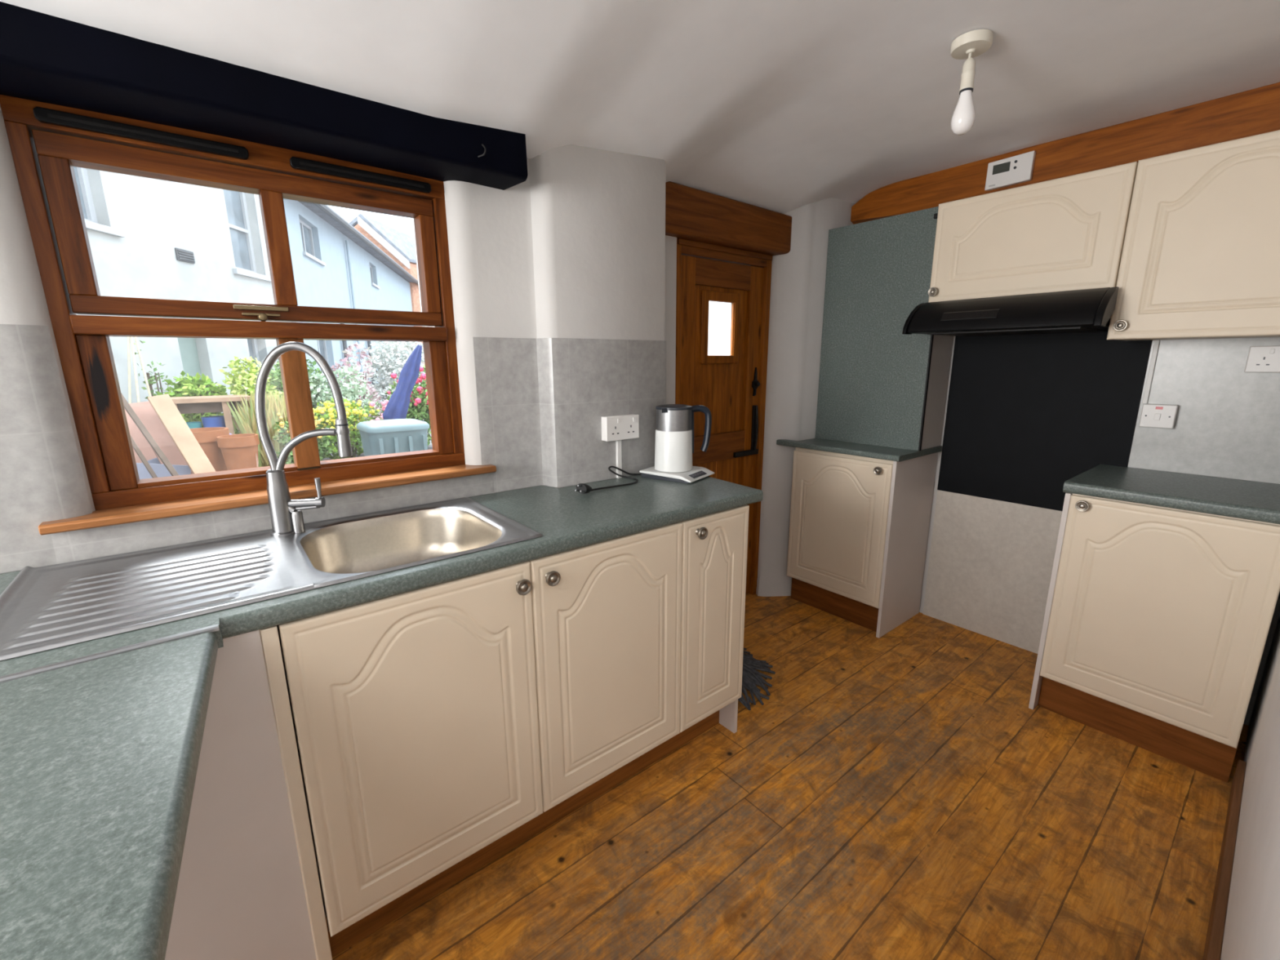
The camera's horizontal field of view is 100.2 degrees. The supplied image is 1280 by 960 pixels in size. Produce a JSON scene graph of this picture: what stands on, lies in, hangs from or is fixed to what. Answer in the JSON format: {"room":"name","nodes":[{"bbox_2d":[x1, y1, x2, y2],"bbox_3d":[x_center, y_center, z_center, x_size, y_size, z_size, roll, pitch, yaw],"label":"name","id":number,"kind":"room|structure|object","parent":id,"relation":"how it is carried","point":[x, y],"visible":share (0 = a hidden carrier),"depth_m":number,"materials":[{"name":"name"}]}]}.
{"room":"kitchen","nodes":[
{"label":"kitchen","id":0,"kind":"room"},
{"bbox_2d":[0,105,855,596],"bbox_3d":[-0.835,-0.171,1.640,5.050,2.300,0.440,-10,16,-38],"label":"wall","id":1,"kind":"structure","parent":0,"point":[579,248],"depth_m":1.77,"materials":[{"name":"white paint"}]},
{"bbox_2d":[0,94,465,510],"bbox_3d":[-0.939,-0.432,1.425,0.890,0.895,0.110,-10,16,-38],"label":"window","id":2,"kind":"structure","parent":1,"relation":"in","point":[46,140],"depth_m":1.29,"materials":[{"name":"brown wood"}]},
{"bbox_2d":[32,106,248,159],"bbox_3d":[-1.077,-0.758,1.178,0.350,0.026,0.014,-10,16,-38],"label":"vent","id":3,"kind":"object","parent":2,"relation":"attached to","point":[68,120],"depth_m":1.16,"materials":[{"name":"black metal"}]},
{"bbox_2d":[289,156,431,193],"bbox_3d":[-0.740,-0.819,1.442,0.345,0.026,0.014,-10,16,-38],"label":"vent","id":4,"kind":"object","parent":2,"relation":"attached to","point":[324,168],"depth_m":1.43,"materials":[{"name":"black metal"}]},
{"bbox_2d":[38,464,496,535],"bbox_3d":[-0.886,0.028,1.456,1.009,0.021,0.094,-10,16,-38],"label":"window sill","id":5,"kind":"structure","parent":1,"relation":"attached to","point":[110,517],"depth_m":1.33,"materials":[{"name":"brown wood"}]},
{"bbox_2d":[0,324,666,573],"bbox_3d":[-1.222,-0.069,1.139,3.306,0.502,0.079,-10,16,-36],"label":"tile backsplash","id":6,"kind":"structure","parent":1,"relation":"attached to","point":[542,402],"depth_m":1.67,"materials":[{"name":"grey tile"}]},
{"bbox_2d":[615,440,622,478],"bbox_3d":[-0.078,-0.079,1.978,0.018,0.146,0.012,-10,16,-38],"label":"trunking","id":7,"kind":"object","parent":6,"relation":"attached to","point":[618,443],"visible":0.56,"depth_m":1.97,"materials":[{"name":"white plastic"}]},
{"bbox_2d":[601,413,639,441],"bbox_3d":[-0.070,-0.191,1.944,0.148,0.088,0.037,-10,16,-38],"label":"wall socket","id":8,"kind":"object","parent":6,"relation":"attached to","point":[620,427],"visible":1,"depth_m":1.92,"materials":[{"name":"white plastic"}]},
{"bbox_2d":[675,238,772,595],"bbox_3d":[0.395,-0.201,2.766,0.672,1.857,0.117,-10,16,-38],"label":"door","id":9,"kind":"structure","parent":1,"relation":"in","point":[723,293],"depth_m":2.69,"materials":[{"name":"brown wood"}]},
{"bbox_2d":[665,181,791,255],"bbox_3d":[0.357,-1.186,2.429,1.038,0.213,0.074,-10,16,-38],"label":"lintel","id":10,"kind":"object","parent":1,"relation":"attached to","point":[692,214],"visible":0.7,"depth_m":2.40,"materials":[{"name":"brown wood"}]},
{"bbox_2d":[0,0,1279,213],"bbox_3d":[0.465,-0.749,-0.233,5.254,0.396,4.816,-10,16,-38],"label":"ceiling","id":11,"kind":"structure","parent":0,"point":[780,106],"depth_m":1.45,"materials":[{"name":"white paint"}]},
{"bbox_2d":[0,1,528,190],"bbox_3d":[-1.161,-0.803,0.970,2.000,0.171,0.247,-10,16,-38],"label":"ceiling beam","id":12,"kind":"structure","parent":11,"relation":"attached to","point":[45,58],"depth_m":1.13,"materials":[{"name":"black paint"}]},
{"bbox_2d":[950,29,993,135],"bbox_3d":[0.912,-1.094,1.493,0.100,0.232,0.100,-10,16,-38],"label":"ceiling light","id":13,"kind":"object","parent":11,"relation":"hanging from","point":[969,45],"visible":1,"depth_m":1.48,"materials":[{"name":"beige plastic"}]},
{"bbox_2d":[850,82,1279,224],"bbox_3d":[1.636,-1.298,2.240,0.050,0.172,1.890,-10,16,-38],"label":"ceiling beam","id":14,"kind":"structure","parent":11,"relation":"attached to","point":[1256,111],"depth_m":2.03,"materials":[{"name":"brown wood"}]},
{"bbox_2d":[984,151,1035,191],"bbox_3d":[1.565,-1.306,2.266,0.027,0.112,0.170,-10,16,-38],"label":"thermostat","id":15,"kind":"object","parent":14,"relation":"attached to","point":[1018,169],"visible":1,"depth_m":2.25,"materials":[{"name":"white plastic"}]},
{"bbox_2d":[332,593,1248,959],"bbox_3d":[0.329,1.073,1.503,4.050,0.080,2.720,-10,16,-38],"label":"floor","id":16,"kind":"structure","parent":0,"point":[900,794],"depth_m":1.53,"materials":[{"name":"brown wood"}]},
{"bbox_2d":[164,630,316,959],"bbox_3d":[-1.026,0.751,0.798,0.866,0.868,0.016,-10,16,-38],"label":"filler panel","id":17,"kind":"object","parent":16,"relation":"on","point":[240,895],"visible":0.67,"depth_m":0.99,"materials":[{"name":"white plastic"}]},
{"bbox_2d":[258,625,332,959],"bbox_3d":[-0.820,0.651,1.245,0.025,0.868,0.492,-10,16,-38],"label":"end panel","id":18,"kind":"object","parent":16,"relation":"on","point":[269,637],"visible":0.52,"depth_m":1.04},
{"bbox_2d":[276,560,542,937],"bbox_3d":[-0.615,0.612,1.412,0.505,0.868,0.562,-10,16,-38],"label":"base cabinet","id":19,"kind":"object","parent":16,"relation":"on","point":[415,713],"visible":1,"depth_m":1.17,"materials":[{"name":"beige wood"}]},
{"bbox_2d":[0,475,763,676],"bbox_3d":[-0.755,0.191,1.209,2.648,0.040,0.572,-10,16,-38],"label":"countertop","id":20,"kind":"structure","parent":19,"relation":"on","point":[566,519],"depth_m":1.31,"materials":[{"name":"green laminate"}]},
{"bbox_2d":[0,497,542,660],"bbox_3d":[-0.767,0.233,1.240,0.958,0.163,0.492,-10,16,-38],"label":"sink","id":21,"kind":"object","parent":20,"relation":"in","point":[51,606],"visible":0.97,"depth_m":1.11,"materials":[{"name":"silver metal"}]},
{"bbox_2d":[254,341,352,536],"bbox_3d":[-0.825,-0.099,1.317,0.211,0.468,0.060,-3,13,-13],"label":"mixer tap","id":22,"kind":"object","parent":20,"relation":"on","point":[286,513],"visible":1,"depth_m":1.30,"materials":[{"name":"silver metal"}]},
{"bbox_2d":[574,404,714,493],"bbox_3d":[0.009,-0.122,1.886,0.578,0.268,0.263,-10,16,-38],"label":"electric kettle","id":23,"kind":"object","parent":20,"relation":"on","point":[674,431],"visible":1,"depth_m":1.94,"materials":[{"name":"white plastic"}]},
{"bbox_2d":[324,710,719,957],"bbox_3d":[-0.211,0.933,1.613,1.292,0.150,0.017,-10,16,-38],"label":"plinth","id":24,"kind":"object","parent":16,"relation":"on","point":[382,917],"visible":0.21,"depth_m":1.48,"materials":[{"name":"brown wood"}]},
{"bbox_2d":[501,521,682,812],"bbox_3d":[-0.200,0.548,1.693,0.498,0.868,0.492,-10,16,-38],"label":"base cabinet","id":25,"kind":"object","parent":16,"relation":"on","point":[607,615],"visible":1,"depth_m":1.48,"materials":[{"name":"beige wood"}]},
{"bbox_2d":[680,504,749,733],"bbox_3d":[0.112,0.491,1.938,0.300,0.868,0.492,-10,16,-38],"label":"base cabinet","id":26,"kind":"object","parent":16,"relation":"on","point":[715,545],"visible":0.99,"depth_m":1.75,"materials":[{"name":"beige wood"}]},
{"bbox_2d":[737,647,775,710],"bbox_3d":[0.390,0.770,2.279,0.465,0.171,0.413,-10,16,-38],"label":"mop","id":27,"kind":"object","parent":16,"relation":"on","point":[751,677],"visible":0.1,"depth_m":2.23,"materials":[{"name":"fabric"}]},
{"bbox_2d":[786,447,937,638],"bbox_3d":[1.152,0.272,2.862,0.461,0.884,0.552,-10,16,-38],"label":"base cabinet","id":28,"kind":"object","parent":16,"relation":"on","point":[859,526],"depth_m":2.69,"materials":[{"name":"beige wood"}]},
{"bbox_2d":[776,438,942,462],"bbox_3d":[1.127,-0.181,2.799,0.443,0.027,0.672,-10,16,-38],"label":"countertop","id":29,"kind":"structure","parent":28,"relation":"on","point":[899,455],"depth_m":2.63,"materials":[{"name":"green laminate"}]},
{"bbox_2d":[814,206,952,450],"bbox_3d":[1.230,-0.724,2.701,0.250,1.072,0.566,-10,16,-38],"label":"panel","id":30,"kind":"object","parent":29,"relation":"on","point":[879,384],"visible":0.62,"depth_m":2.60,"materials":[{"name":"green laminate"}]},
{"bbox_2d":[1028,492,1279,782],"bbox_3d":[1.866,0.481,1.942,0.531,0.868,0.530,-10,16,-38],"label":"base cabinet","id":31,"kind":"object","parent":16,"relation":"on","point":[1164,614],"depth_m":1.77,"materials":[{"name":"beige wood"}]},
{"bbox_2d":[1062,464,1279,524],"bbox_3d":[1.877,0.035,1.846,0.510,0.040,0.554,-10,16,-38],"label":"countertop","id":32,"kind":"structure","parent":31,"relation":"on","point":[1260,501],"depth_m":1.78,"materials":[{"name":"green laminate"}]},
{"bbox_3d":[-0.643,0.898,0.126,0.600,0.869,1.200,-10,16,-38],"label":"base cabinet","id":33,"kind":"object","parent":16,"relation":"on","visible":0},
{"bbox_2d":[0,631,217,959],"bbox_3d":[-0.637,0.437,0.101,0.909,0.040,1.308,-10,16,-38],"label":"countertop","id":34,"kind":"structure","parent":33,"relation":"on","point":[100,757],"depth_m":0.54,"materials":[{"name":"green laminate"}]},
{"bbox_2d":[0,623,218,683],"bbox_3d":[-1.148,0.323,0.526,1.164,0.006,0.018,-10,16,-38],"label":"strip","id":35,"kind":"object","parent":34,"relation":"on","point":[214,628],"visible":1,"depth_m":0.80,"materials":[{"name":"silver metal"}]},
{"bbox_2d":[919,336,1279,725],"bbox_3d":[1.741,-0.371,2.482,0.150,2.300,2.320,-10,16,-38],"label":"wall","id":36,"kind":"structure","parent":0,"point":[1277,611],"depth_m":2.60,"materials":[{"name":"white paint"}]},
{"bbox_2d":[922,489,1062,653],"bbox_3d":[1.741,0.442,2.537,0.010,0.687,0.700,-10,16,-38],"label":"wall panel","id":37,"kind":"object","parent":36,"relation":"attached to","point":[990,566],"visible":0.64,"depth_m":2.58,"materials":[{"name":"white paint"}]},
{"bbox_2d":[928,161,1137,302],"bbox_3d":[1.569,-0.940,2.153,0.333,0.400,0.628,-10,16,-38],"label":"upper cabinet","id":38,"kind":"object","parent":36,"relation":"attached to","point":[1068,233],"visible":1,"depth_m":2.02,"materials":[{"name":"beige wood"}]},
{"bbox_2d":[902,286,1118,336],"bbox_3d":[1.512,-0.666,2.163,0.485,0.138,0.662,-10,16,-38],"label":"hood","id":39,"kind":"object","parent":38,"relation":"attached to","point":[1086,310],"visible":0.93,"depth_m":2.01,"materials":[{"name":"black plastic"}]},
{"bbox_2d":[937,330,1152,511],"bbox_3d":[1.735,-0.326,2.365,0.014,0.888,0.700,-10,16,-38],"label":"backsplash","id":40,"kind":"structure","parent":36,"relation":"attached to","point":[1028,415],"depth_m":2.35,"materials":[{"name":"black glass"}]},
{"bbox_2d":[1106,129,1279,340],"bbox_3d":[1.937,-0.757,1.725,0.333,0.578,0.537,-10,16,-38],"label":"upper cabinet","id":41,"kind":"object","parent":36,"relation":"attached to","point":[1200,259],"visible":1,"depth_m":1.70,"materials":[{"name":"beige wood"}]},
{"bbox_2d":[1127,337,1279,484],"bbox_3d":[2.105,-0.254,1.915,0.008,0.492,0.472,-10,16,-38],"label":"tile backsplash","id":42,"kind":"structure","parent":36,"relation":"attached to","point":[1227,424],"depth_m":1.94,"materials":[{"name":"grey tile"}]},
{"bbox_2d":[1142,340,1159,403],"bbox_3d":[1.959,-0.413,2.051,0.010,0.238,0.014,-10,16,-38],"label":"trunking","id":43,"kind":"object","parent":42,"relation":"attached to","point":[1156,345],"visible":1,"depth_m":2.05,"materials":[{"name":"white plastic"}]},
{"bbox_2d":[1138,404,1178,428],"bbox_3d":[1.978,-0.244,2.042,0.038,0.088,0.096,-10,16,-38],"label":"switch","id":44,"kind":"object","parent":42,"relation":"attached to","point":[1153,415],"visible":1,"depth_m":2.03,"materials":[{"name":"white plastic"}]},
{"bbox_2d":[1244,345,1279,372],"bbox_3d":[2.151,-0.406,1.798,0.021,0.088,0.148,-10,16,-38],"label":"wall socket","id":45,"kind":"object","parent":42,"relation":"attached to","point":[1260,358],"visible":1,"depth_m":1.82,"materials":[{"name":"white plastic"}]},
{"bbox_2d":[1220,613,1279,959],"bbox_3d":[2.099,0.173,0.022,2.550,2.300,2.545,-10,16,-38],"label":"wall","id":46,"kind":"structure","parent":0,"point":[1252,922],"depth_m":1.07,"materials":[{"name":"white paint"}]},
{"bbox_2d":[1202,760,1246,959],"bbox_3d":[1.175,1.066,1.111,1.890,0.095,0.021,-11,16,-39],"label":"baseboard","id":47,"kind":"structure","parent":46,"relation":"attached to","point":[1215,931],"depth_m":1.33,"materials":[{"name":"wood"}]},
{"label":"outside","id":48,"kind":"structure","parent":0,"visible":0},
{"bbox_2d":[320,396,432,461],"bbox_3d":[-8.512,-4.087,23.009,44.000,0.150,42.940,-10,16,-38],"label":"ground","id":49,"kind":"structure","parent":48,"point":[429,447],"depth_m":5.61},
{"bbox_2d":[127,337,131,403],"bbox_3d":[-4.547,-0.780,4.769,0.018,1.274,0.289,-1,13,-3],"label":"cane","id":50,"kind":"object","parent":49,"relation":"on","point":[128,338],"visible":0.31,"depth_m":4.76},
{"bbox_2d":[130,337,140,402],"bbox_3d":[-4.479,-0.781,4.772,0.018,1.274,0.325,-6,14,-25],"label":"cane","id":51,"kind":"object","parent":49,"relation":"on","point":[131,338],"visible":0.31,"depth_m":4.76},
{"bbox_2d":[124,401,156,462],"bbox_3d":[-2.582,-0.060,2.820,0.439,0.682,0.258,6,14,26],"label":"plank","id":52,"kind":"object","parent":49,"relation":"on","point":[144,446],"visible":0.02,"depth_m":2.83,"materials":[{"name":"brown wood"}]},
{"bbox_2d":[133,337,151,396],"bbox_3d":[-4.446,-0.798,4.848,0.245,1.273,0.017,9,15,35],"label":"cane","id":53,"kind":"object","parent":49,"relation":"on","point":[135,338],"visible":0.31,"depth_m":4.82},
{"bbox_2d":[129,434,157,478],"bbox_3d":[-2.319,0.044,2.599,0.423,0.571,0.020,4,13,20],"label":"plank","id":54,"kind":"object","parent":49,"relation":"on","point":[135,446],"visible":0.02,"depth_m":2.60,"materials":[{"name":"beige wood"}]},
{"bbox_2d":[120,392,178,475],"bbox_3d":[-2.317,-0.075,2.627,0.733,0.796,0.026,5,14,22],"label":"plank","id":55,"kind":"object","parent":49,"relation":"on","point":[141,427],"visible":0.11,"depth_m":2.63,"materials":[{"name":"beige wood"}]},
{"bbox_2d":[133,340,167,399],"bbox_3d":[-4.520,-0.745,5.014,0.271,1.095,0.236,4,13,20],"label":"climbing plant","id":56,"kind":"object","parent":49,"relation":"on","point":[150,380],"visible":0.17,"depth_m":4.94,"materials":[{"name":"green plant"}]},
{"bbox_2d":[146,457,160,464],"bbox_3d":[-2.367,0.037,2.814,0.369,0.433,0.219,-10,16,-38],"label":"paving slab","id":57,"kind":"object","parent":49,"relation":"on","point":[155,460],"depth_m":2.75,"materials":[{"name":"grey stone"}]},
{"bbox_2d":[131,404,193,474],"bbox_3d":[-2.363,-0.044,2.741,0.519,0.670,0.101,6,14,27],"label":"plank","id":58,"kind":"object","parent":49,"relation":"on","point":[146,414],"visible":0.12,"depth_m":2.76,"materials":[{"name":"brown wood"}]},
{"bbox_2d":[136,462,191,479],"bbox_3d":[-2.401,0.116,2.646,0.325,0.416,0.206,-10,16,-38],"label":"paving slab","id":59,"kind":"object","parent":49,"relation":"on","point":[161,471],"visible":0.04,"depth_m":2.68,"materials":[{"name":"grey stone"}]},
{"bbox_2d":[147,393,216,474],"bbox_3d":[-2.232,-0.061,2.726,0.564,0.734,0.087,5,14,23],"label":"plank","id":60,"kind":"object","parent":49,"relation":"on","point":[163,406],"visible":0.56,"depth_m":2.73,"materials":[{"name":"beige wood"}]},
{"bbox_2d":[73,166,297,431],"bbox_3d":[-7.344,-3.286,3.530,5.650,6.770,7.850,-1,13,-2],"label":"house","id":61,"kind":"structure","parent":49,"relation":"on","point":[148,237],"depth_m":5.67,"materials":[{"name":"white paint"}]},
{"bbox_2d":[174,247,195,263],"bbox_3d":[-4.913,-2.422,5.784,0.030,0.120,0.230,-1,13,-2],"label":"vent","id":62,"kind":"object","parent":61,"relation":"attached to","point":[182,255],"depth_m":5.77,"materials":[{"name":"grey plastic"}]},
{"bbox_2d":[156,370,238,431],"bbox_3d":[-4.220,-0.613,5.043,0.698,0.826,0.586,-10,16,-38],"label":"shrub","id":63,"kind":"object","parent":49,"relation":"on","point":[189,386],"visible":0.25,"depth_m":4.94,"materials":[{"name":"green plant"}]},
{"bbox_2d":[190,426,229,471],"bbox_3d":[-3.146,-0.154,3.878,0.320,0.420,0.320,-10,16,-38],"label":"plant pot","id":64,"kind":"object","parent":49,"relation":"on","point":[206,437],"visible":0.35,"depth_m":3.80,"materials":[{"name":"ceramic"}]},
{"bbox_2d":[170,394,250,434],"bbox_3d":[-3.686,-0.415,4.638,0.560,0.605,0.380,-10,16,-38],"label":"garden bench","id":65,"kind":"object","parent":49,"relation":"on","point":[197,404],"visible":0.32,"depth_m":4.50,"materials":[{"name":"beige wood"}]},
{"bbox_2d":[186,421,202,428],"bbox_3d":[-3.815,-0.390,4.563,0.150,0.200,0.150,-10,16,-38],"label":"plastic tub","id":66,"kind":"object","parent":65,"relation":"on","point":[194,424],"visible":0.2,"depth_m":4.52,"materials":[{"name":"teal plastic"}]},
{"bbox_2d":[200,415,226,427],"bbox_3d":[-3.691,-0.432,4.656,0.170,0.240,0.170,-10,16,-38],"label":"plastic tub","id":67,"kind":"object","parent":65,"relation":"on","point":[213,420],"visible":0.29,"depth_m":4.58,"materials":[{"name":"blue plastic"}]},
{"bbox_2d":[216,433,259,470],"bbox_3d":[-2.865,-0.129,3.852,0.240,0.380,0.240,-10,16,-38],"label":"plant pot","id":68,"kind":"object","parent":49,"relation":"on","point":[239,451],"visible":0.78,"depth_m":3.77,"materials":[{"name":"ceramic"}]},
{"bbox_2d":[218,355,284,434],"bbox_3d":[-3.704,-0.709,5.167,0.542,0.954,0.684,-10,16,-38],"label":"shrub","id":69,"kind":"object","parent":49,"relation":"on","point":[247,380],"visible":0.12,"depth_m":5.04,"materials":[{"name":"green plant"}]},
{"bbox_2d":[226,390,293,466],"bbox_3d":[-3.288,-0.463,4.744,0.561,0.653,0.612,-10,16,-38],"label":"ornamental grass","id":70,"kind":"object","parent":49,"relation":"on","point":[245,420],"depth_m":4.58,"materials":[{"name":"green plant"}]},
{"bbox_2d":[268,358,323,423],"bbox_3d":[-3.566,-0.797,5.588,0.604,1.016,0.709,-10,16,-38],"label":"shrub","id":71,"kind":"object","parent":49,"relation":"on","point":[276,377],"visible":0.13,"depth_m":5.39,"materials":[{"name":"green plant"}]},
{"bbox_2d":[271,410,333,464],"bbox_3d":[-2.923,-0.345,4.654,0.469,0.507,0.425,-6,14,-24],"label":"flowering plant","id":72,"kind":"object","parent":49,"relation":"on","point":[282,428],"visible":0.23,"depth_m":4.60,"materials":[{"name":"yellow plant"}]},
{"bbox_2d":[307,364,373,444],"bbox_3d":[-3.315,-0.787,5.751,0.804,0.875,0.764,-10,16,-38],"label":"shrub","id":73,"kind":"object","parent":49,"relation":"on","point":[348,393],"visible":0.33,"depth_m":5.67,"materials":[{"name":"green plant"}]},
{"bbox_2d":[312,397,379,459],"bbox_3d":[-2.703,-0.457,4.976,0.667,0.609,0.724,-10,16,-38],"label":"flowering plant","id":74,"kind":"object","parent":49,"relation":"on","point":[353,421],"visible":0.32,"depth_m":4.87,"materials":[{"name":"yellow plant"}]},
{"bbox_2d":[283,198,417,391],"bbox_3d":[-10.974,-5.352,16.709,6.410,5.120,20.105,-4,13,-14],"label":"house","id":75,"kind":"structure","parent":49,"relation":"on","point":[335,264],"depth_m":12.01,"materials":[{"name":"white paint"}]},
{"bbox_2d":[330,340,382,421],"bbox_3d":[-3.395,-1.074,6.416,0.588,1.178,0.660,-10,16,-38],"label":"shrub","id":76,"kind":"object","parent":49,"relation":"on","point":[347,363],"visible":0.26,"depth_m":6.40,"materials":[{"name":"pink plant"}]},
{"bbox_2d":[355,399,388,444],"bbox_3d":[-2.346,-0.461,4.926,0.497,0.571,0.503,-10,16,-38],"label":"flowering plant","id":77,"kind":"object","parent":49,"relation":"on","point":[384,403],"visible":0.08,"depth_m":4.84,"materials":[{"name":"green plant"}]},
{"bbox_2d":[342,341,425,413],"bbox_3d":[-3.514,-1.418,7.572,1.300,1.353,1.019,3,13,13],"label":"shrub","id":78,"kind":"object","parent":49,"relation":"on","point":[386,366],"visible":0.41,"depth_m":7.27,"materials":[{"name":"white plant"}]},
{"bbox_2d":[349,213,424,377],"bbox_3d":[-10.514,-8.825,26.271,2.762,7.706,10.606,2,13,10],"label":"house","id":79,"kind":"structure","parent":49,"relation":"on","point":[396,240],"depth_m":22.66,"materials":[{"name":"white paint"}]},
{"bbox_2d":[356,418,429,456],"bbox_3d":[-1.853,-0.220,4.064,0.437,0.455,0.474,-10,16,-38],"label":"plastic bin","id":80,"kind":"object","parent":49,"relation":"on","point":[382,437],"visible":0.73,"depth_m":3.88,"materials":[{"name":"plastic"}]},
{"bbox_2d":[382,342,422,419],"bbox_3d":[-2.072,-0.638,4.579,0.182,1.062,0.548,7,15,30],"label":"parasol","id":81,"kind":"object","parent":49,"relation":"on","point":[397,407],"visible":0.92,"depth_m":4.57,"materials":[{"name":"blue fabric"}]},
{"bbox_2d":[384,364,431,445],"bbox_3d":[-2.284,-0.740,5.491,0.685,0.865,0.719,-10,16,-38],"label":"flowering plant","id":82,"kind":"object","parent":49,"relation":"on","point":[418,407],"visible":0.41,"depth_m":5.40,"materials":[{"name":"green plant"}]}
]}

